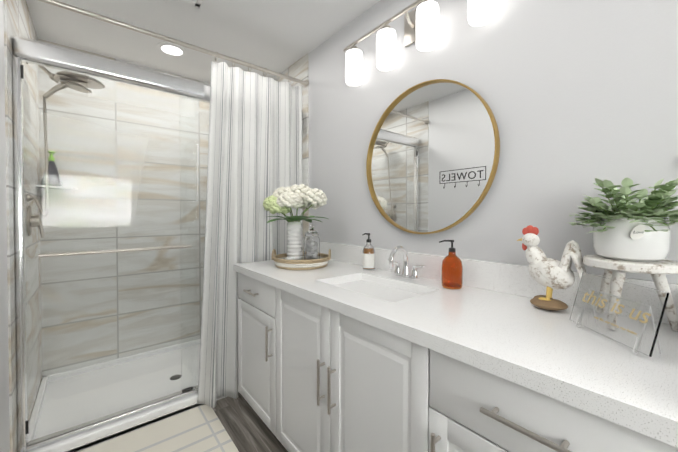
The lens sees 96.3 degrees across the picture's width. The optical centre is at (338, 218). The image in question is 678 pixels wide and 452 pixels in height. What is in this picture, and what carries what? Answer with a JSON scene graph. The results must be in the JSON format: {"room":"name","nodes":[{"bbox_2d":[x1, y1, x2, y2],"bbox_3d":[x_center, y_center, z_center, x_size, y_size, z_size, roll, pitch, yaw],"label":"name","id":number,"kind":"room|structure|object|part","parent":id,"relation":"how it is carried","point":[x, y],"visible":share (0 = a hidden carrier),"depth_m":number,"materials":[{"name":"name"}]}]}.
{"room":"bathroom","nodes":[
{"label":"bathroom","id":0,"kind":"room"},
{"bbox_2d":[0,0,42,451],"bbox_3d":[-1.525,-0.018,1.345,0.108,2.420,2.100,-1,1,-39],"label":"wall","id":1,"kind":"structure","parent":0,"point":[18,21],"depth_m":1.32,"materials":[{"name":"grey paint"}]},
{"bbox_2d":[43,40,210,84],"bbox_3d":[-1.479,-0.035,2.601,1.565,2.420,0.008,-1,1,-39],"label":"wall","id":2,"kind":"structure","parent":0,"point":[56,44],"depth_m":2.39,"materials":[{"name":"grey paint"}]},
{"bbox_2d":[26,0,379,82],"bbox_3d":[-0.296,-1.268,0.587,2.450,0.100,4.800,-1,1,-39],"label":"ceiling","id":3,"kind":"structure","parent":0,"point":[279,36],"depth_m":1.98,"materials":[{"name":"white paint"}]},
{"bbox_2d":[157,42,186,56],"bbox_3d":[-1.225,-1.234,2.229,0.194,0.010,0.194,-1,1,-39],"label":"recessed light","id":4,"kind":"object","parent":3,"relation":"in","point":[171,49],"visible":1,"depth_m":2.22,"materials":[{"name":"white plastic"}]},
{"bbox_2d":[183,0,202,6],"bbox_3d":[-0.825,-1.225,1.595,0.236,0.012,0.236,-1,1,-39],"label":"ceiling vent","id":5,"kind":"object","parent":3,"relation":"in","point":[198,3],"visible":0.96,"depth_m":1.72,"materials":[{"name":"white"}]},
{"bbox_2d":[212,392,287,451],"bbox_3d":[-0.296,1.252,0.621,2.450,0.100,4.800,-1,1,-39],"label":"floor","id":6,"kind":"structure","parent":0,"point":[247,429],"depth_m":1.72,"materials":[{"name":"brown wood"}]},
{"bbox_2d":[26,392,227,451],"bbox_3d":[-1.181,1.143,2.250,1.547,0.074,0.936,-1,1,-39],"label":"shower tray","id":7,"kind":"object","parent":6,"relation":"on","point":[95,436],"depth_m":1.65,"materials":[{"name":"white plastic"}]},
{"bbox_2d":[12,36,209,451],"bbox_3d":[-0.926,0.124,1.924,1.547,1.968,0.076,-1,1,-39],"label":"shower door","id":8,"kind":"structure","parent":7,"relation":"on","point":[109,154],"depth_m":1.62,"materials":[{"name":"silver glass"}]},
{"bbox_2d":[21,65,27,433],"bbox_3d":[-1.216,0.183,1.682,0.741,1.812,0.032,-1,1,-39],"label":"bumper cover","id":9,"kind":"object","parent":8,"relation":"attached to","point":[23,78],"visible":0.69,"depth_m":1.43,"materials":[{"name":"black plastic"}]},
{"bbox_2d":[38,245,191,257],"bbox_3d":[-1.183,0.176,1.673,0.670,0.018,0.074,-1,1,-39],"label":"door towel bar","id":10,"kind":"object","parent":8,"relation":"attached to","point":[107,251],"visible":0.94,"depth_m":1.61,"materials":[{"name":"silver metal"}]},
{"bbox_3d":[-0.672,0.162,2.150,0.814,1.838,0.006,-1,1,-39],"label":"glass","id":11,"kind":"part","parent":8,"relation":"part of","materials":[{"name":"white"}]},
{"bbox_2d":[78,404,238,451],"bbox_3d":[-0.923,1.184,1.456,0.874,0.012,0.619,-1,1,-39],"label":"bath mat","id":12,"kind":"object","parent":6,"relation":"on","point":[201,428],"visible":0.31,"depth_m":1.63,"materials":[{"name":"fabric"}]},
{"bbox_2d":[233,261,677,451],"bbox_3d":[0.164,0.762,1.343,0.612,0.860,1.866,-1,1,-39],"label":"bathroom vanity","id":13,"kind":"object","parent":6,"relation":"on","point":[342,351],"depth_m":0.85,"materials":[{"name":"white wood"}]},
{"bbox_3d":[-0.467,0.413,1.702,0.020,0.163,0.500,-1,1,-39],"label":"drawer","id":14,"kind":"part","parent":13,"relation":"part of","materials":[{"name":"white wood"}]},
{"bbox_3d":[-0.467,0.791,1.707,0.020,0.586,0.500,-1,1,-39],"label":"door","id":15,"kind":"part","parent":13,"relation":"part of","materials":[{"name":"white wood"}]},
{"bbox_2d":[263,184,330,269],"bbox_3d":[-0.266,0.038,1.846,0.390,0.494,0.429,-1,1,-39],"label":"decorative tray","id":16,"kind":"object","parent":13,"relation":"on","point":[283,200],"visible":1,"depth_m":1.79,"materials":[{"name":"plant"}]},
{"bbox_2d":[287,222,302,259],"bbox_3d":[-0.271,0.151,1.861,0.099,0.255,0.099,-1,1,-39],"label":"vase","id":17,"kind":"object","parent":16,"relation":"on","point":[294,229],"depth_m":1.82,"materials":[{"name":"white ceramic"}]},
{"bbox_2d":[272,249,330,269],"bbox_3d":[-0.224,0.236,1.826,0.340,0.098,0.340,-1,1,-39],"label":"basket","id":18,"kind":"object","parent":16,"relation":"on","point":[294,259],"depth_m":1.75,"materials":[{"name":"wicker"}]},
{"bbox_2d":[304,225,319,259],"bbox_3d":[-0.162,0.159,1.814,0.096,0.240,0.096,-1,1,-39],"label":"bottle","id":19,"kind":"object","parent":16,"relation":"on","point":[311,240],"depth_m":1.78,"materials":[{"name":"clear glass"}]},
{"bbox_3d":[-0.167,0.713,1.338,0.020,0.753,0.441,-1,1,-39],"label":"door","id":20,"kind":"part","parent":13,"relation":"part of","materials":[{"name":"white wood"}]},
{"bbox_2d":[362,233,374,270],"bbox_3d":[0.166,0.185,1.691,0.067,0.203,0.067,-1,1,-39],"label":"soap bottle","id":21,"kind":"object","parent":13,"relation":"on","point":[368,257],"visible":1,"depth_m":1.67,"materials":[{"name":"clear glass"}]},
{"bbox_3d":[0.110,0.718,0.996,0.020,0.753,0.432,-1,1,-39],"label":"door","id":22,"kind":"part","parent":13,"relation":"part of","materials":[{"name":"white wood"}]},
{"bbox_2d":[309,273,452,312],"bbox_3d":[0.153,0.398,1.336,0.363,0.157,0.539,-1,1,-39],"label":"sink","id":23,"kind":"object","parent":13,"relation":"in","point":[387,296],"depth_m":1.28,"materials":[{"name":"white ceramic"}]},
{"bbox_2d":[387,246,425,279],"bbox_3d":[0.291,0.211,1.452,0.146,0.158,0.230,-1,1,-39],"label":"faucet","id":24,"kind":"object","parent":13,"relation":"on","point":[405,273],"visible":1,"depth_m":1.46,"materials":[{"name":"silver metal"}]},
{"bbox_2d":[439,240,462,288],"bbox_3d":[0.476,0.192,1.280,0.086,0.201,0.084,-1,1,-39],"label":"soap bottle","id":25,"kind":"object","parent":13,"relation":"on","point":[452,272],"visible":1,"depth_m":1.25,"materials":[{"name":"orange glass"}]},
{"bbox_3d":[0.477,0.217,1.281,0.084,0.150,0.084,-1,1,-39],"label":"glass","id":26,"kind":"part","parent":25,"relation":"part of","materials":[{"name":"orange glass"}]},
{"bbox_3d":[0.399,0.806,0.642,0.020,0.586,0.474,-1,1,-39],"label":"door","id":27,"kind":"part","parent":13,"relation":"part of","materials":[{"name":"white wood"}]},
{"bbox_2d":[517,225,585,310],"bbox_3d":[0.686,0.160,0.989,0.096,0.271,0.190,-1,1,-39],"label":"rooster","id":28,"kind":"object","parent":13,"relation":"on","point":[550,274],"visible":1,"depth_m":0.96,"materials":[{"name":"white ceramic"}]},
{"bbox_3d":[0.399,0.427,0.637,0.020,0.163,0.474,-1,1,-39],"label":"drawer","id":29,"kind":"part","parent":13,"relation":"part of","materials":[{"name":"white wood"}]},
{"bbox_2d":[570,272,668,356],"bbox_3d":[0.676,0.226,0.746,0.062,0.144,0.222,0,1,0],"label":"sign","id":30,"kind":"object","parent":13,"relation":"on","point":[629,315],"visible":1,"depth_m":0.72,"materials":[{"name":"clear glass"}]},
{"bbox_2d":[583,254,677,330],"bbox_3d":[0.808,0.205,0.848,0.202,0.182,0.200,-1,1,-39],"label":"stool","id":31,"kind":"object","parent":13,"relation":"on","point":[658,271],"visible":0.73,"depth_m":0.80,"materials":[{"name":"white wood"}]},
{"bbox_2d":[567,178,677,261],"bbox_3d":[0.783,0.002,0.819,0.272,0.224,0.300,-1,1,-39],"label":"plant pot","id":32,"kind":"object","parent":31,"relation":"on","point":[626,231],"visible":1,"depth_m":0.79,"materials":[{"name":"white ceramic"}]},
{"bbox_2d":[274,0,677,283],"bbox_3d":[0.612,-0.018,1.342,0.108,2.420,4.800,-1,1,-39],"label":"wall","id":33,"kind":"structure","parent":0,"point":[579,96],"depth_m":1.15,"materials":[{"name":"white paint"}]},
{"bbox_2d":[38,0,308,407],"bbox_3d":[-0.849,0.056,1.827,1.563,2.200,0.104,-1,1,-39],"label":"curtain","id":34,"kind":"object","parent":33,"relation":"hanging from","point":[255,144],"visible":0.79,"depth_m":1.96,"materials":[{"name":"white fabric"}]},
{"bbox_3d":[-0.851,-1.014,1.815,1.563,0.060,0.060,-1,1,-39],"label":"rod","id":35,"kind":"part","parent":34,"relation":"part of","materials":[{"name":"silver metal"}]},
{"bbox_2d":[343,0,495,85],"bbox_3d":[0.336,-0.915,1.492,0.130,0.259,0.930,-1,1,-39],"label":"sconce","id":36,"kind":"object","parent":33,"relation":"attached to","point":[421,25],"visible":1,"depth_m":1.52,"materials":[{"name":"white glass"}]},
{"bbox_2d":[366,79,499,233],"bbox_3d":[0.403,-0.290,1.497,0.029,0.739,0.739,-1,1,-39],"label":"mirror","id":37,"kind":"object","parent":33,"relation":"attached to","point":[433,155],"visible":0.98,"depth_m":1.45,"materials":[{"name":"clear glass"}]}
]}

